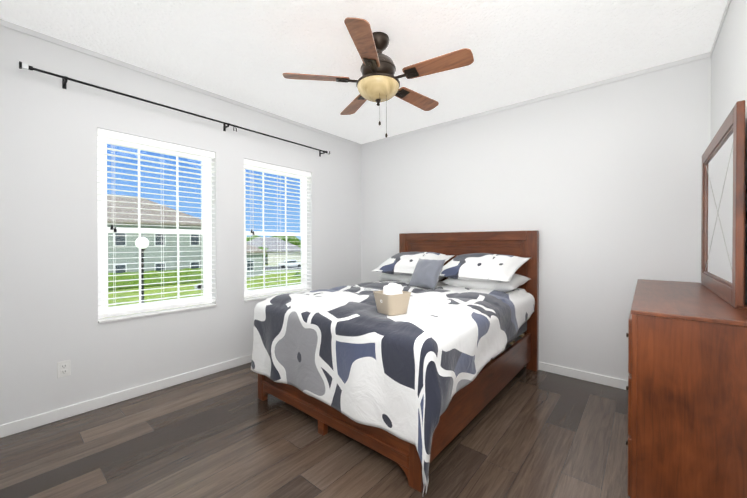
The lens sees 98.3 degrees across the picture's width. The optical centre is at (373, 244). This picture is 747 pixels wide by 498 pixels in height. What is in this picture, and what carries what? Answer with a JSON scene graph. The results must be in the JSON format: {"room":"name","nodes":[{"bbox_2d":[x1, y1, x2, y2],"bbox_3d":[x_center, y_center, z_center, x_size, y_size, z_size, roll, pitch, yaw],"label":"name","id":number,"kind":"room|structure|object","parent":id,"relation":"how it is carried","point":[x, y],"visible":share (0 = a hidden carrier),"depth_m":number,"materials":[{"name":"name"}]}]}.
{"room":"bedroom","nodes":[
{"label":"bedroom","id":0,"kind":"room"},
{"bbox_2d":[0,25,360,424],"bbox_3d":[-1.442,-0.114,3.421,0.150,2.740,3.740,0,0,40],"label":"wall","id":1,"kind":"structure","parent":0,"point":[49,125],"depth_m":2.48,"materials":[{"name":"paint"}]},
{"bbox_2d":[57,360,70,377],"bbox_3d":[-2.248,0.901,2.347,0.008,0.114,0.070,0,0,40],"label":"electrical outlet","id":2,"kind":"object","parent":1,"relation":"attached to","point":[63,368],"visible":1,"depth_m":2.34,"materials":[{"name":"white plastic"}]},
{"bbox_2d":[0,354,251,437],"bbox_3d":[-1.340,1.214,3.423,0.013,0.083,3.580,0,0,40],"label":"baseboard","id":3,"kind":"structure","parent":1,"relation":"attached to","point":[18,426],"depth_m":2.55,"materials":[{"name":"white wood"}]},
{"bbox_2d":[97,137,216,323],"bbox_3d":[-1.887,-0.151,2.877,0.159,1.513,0.899,0,0,40],"label":"window","id":4,"kind":"structure","parent":1,"relation":"in","point":[206,233],"depth_m":2.81,"materials":[{"name":"white plastic"}]},
{"bbox_2d":[97,128,214,316],"bbox_3d":[-1.863,-0.171,2.856,0.085,1.468,0.893,0,0,40],"label":"window blind","id":5,"kind":"object","parent":4,"relation":"attached to","point":[117,136],"visible":0.92,"depth_m":2.80,"materials":[{"name":"white plastic"}]},
{"bbox_2d":[19,61,329,156],"bbox_3d":[-1.474,-1.173,3.179,0.103,0.070,2.717,0,0,40],"label":"curtain rod","id":6,"kind":"object","parent":1,"relation":"attached to","point":[25,66],"visible":1,"depth_m":2.63,"materials":[{"name":"black metal"}]},
{"bbox_2d":[244,165,311,301],"bbox_3d":[-1.121,-0.157,3.788,0.159,1.513,0.904,0,0,40],"label":"window","id":7,"kind":"structure","parent":1,"relation":"in","point":[303,227],"depth_m":3.87,"materials":[{"name":"white plastic"}]},
{"bbox_2d":[244,159,310,296],"bbox_3d":[-1.096,-0.177,3.767,0.085,1.468,0.898,0,0,40],"label":"window blind","id":8,"kind":"object","parent":7,"relation":"attached to","point":[256,164],"visible":0.9,"depth_m":3.72,"materials":[{"name":"white plastic"}]},
{"bbox_2d":[0,359,630,497],"bbox_3d":[-0.296,1.316,1.872,3.910,0.100,4.950,0,0,40],"label":"floor","id":9,"kind":"structure","parent":0,"point":[523,433],"depth_m":1.98,"materials":[{"name":"wood"}]},
{"bbox_2d":[251,230,538,492],"bbox_3d":[0.303,0.564,2.939,1.768,1.409,2.214,0,0,40],"label":"bed","id":10,"kind":"object","parent":9,"relation":"on","point":[416,388],"visible":0.94,"depth_m":2.17,"materials":[{"name":"white fabric"}]},
{"bbox_2d":[373,283,410,315],"bbox_3d":[0.122,0.350,2.122,0.196,0.191,0.196,0,0,-36],"label":"basket","id":11,"kind":"object","parent":10,"relation":"on","point":[391,299],"visible":1,"depth_m":2.06,"materials":[{"name":"beige fabric"}]},
{"bbox_2d":[378,273,445,282],"bbox_3d":[0.482,0.354,3.792,0.720,0.171,0.500,0,5,38],"label":"pillow","id":12,"kind":"object","parent":10,"relation":"on","point":[388,277],"depth_m":3.66,"materials":[{"name":"white fabric"}]},
{"bbox_2d":[408,258,445,289],"bbox_3d":[0.516,0.278,3.149,0.330,0.330,0.135,0,-31,48],"label":"cushion","id":13,"kind":"object","parent":10,"relation":"on","point":[426,274],"depth_m":3.08,"materials":[{"name":"grey fabric"}]},
{"bbox_2d":[442,274,529,291],"bbox_3d":[1.125,0.355,3.251,0.720,0.172,0.500,0,6,42],"label":"pillow","id":14,"kind":"object","parent":10,"relation":"on","point":[516,280],"depth_m":3.06,"materials":[{"name":"white fabric"}]},
{"bbox_2d":[626,100,746,497],"bbox_3d":[1.840,0.303,1.959,0.445,1.925,1.619,0,0,40],"label":"dresser","id":15,"kind":"object","parent":9,"relation":"on","point":[686,388],"visible":1,"depth_m":1.41,"materials":[{"name":"brown wood"}]},
{"bbox_2d":[701,100,746,308],"bbox_3d":[2.069,-0.184,1.924,0.053,0.950,1.200,0,0,40],"label":"mirror","id":16,"kind":"object","parent":15,"relation":"on","point":[723,199],"depth_m":1.72,"materials":[{"name":"brown wood"}]},
{"bbox_2d":[0,0,727,143],"bbox_3d":[-0.296,-1.524,1.853,3.910,0.100,4.950,0,0,40],"label":"ceiling","id":17,"kind":"structure","parent":0,"point":[248,52],"depth_m":2.37,"materials":[{"name":"white paint"}]},
{"bbox_2d":[282,17,473,137],"bbox_3d":[0.069,-1.115,2.328,1.275,0.723,1.261,0,0,40],"label":"ceiling fan","id":18,"kind":"object","parent":17,"relation":"hanging from","point":[378,81],"visible":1,"depth_m":2.20,"materials":[{"name":"brown wood"}]},
{"bbox_2d":[361,57,710,380],"bbox_3d":[1.249,-0.116,3.699,3.910,2.740,0.150,0,0,40],"label":"wall","id":19,"kind":"structure","parent":0,"point":[599,188],"depth_m":3.04,"materials":[{"name":"paint"}]},
{"bbox_2d":[0,0,730,146],"bbox_3d":[-0.312,-1.453,1.835,3.610,0.042,4.700,0,0,40],"label":"wall band","id":20,"kind":"object","parent":19,"relation":"attached to","point":[22,29],"visible":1,"depth_m":2.88,"materials":[{"name":"paint"}]},
{"bbox_2d":[493,353,627,389],"bbox_3d":[1.182,1.213,3.658,3.570,0.083,0.013,0,0,40],"label":"baseboard","id":21,"kind":"structure","parent":19,"relation":"attached to","point":[578,374],"depth_m":3.00,"materials":[{"name":"white wood"}]},
{"bbox_2d":[711,0,746,304],"bbox_3d":[1.142,-0.096,0.652,0.150,2.740,4.950,0,0,40],"label":"wall","id":22,"kind":"structure","parent":0,"point":[729,73],"depth_m":1.88,"materials":[{"name":"paint"}]},
{"label":"outside","id":23,"kind":"structure","parent":0,"visible":0},
{"bbox_2d":[105,194,300,317],"bbox_3d":[-79.516,1.401,106.107,268.150,16.040,460.000,0,0,40],"label":"outdoor building view","id":24,"kind":"structure","parent":23,"point":[146,251],"depth_m":37.21,"materials":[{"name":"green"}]}
]}

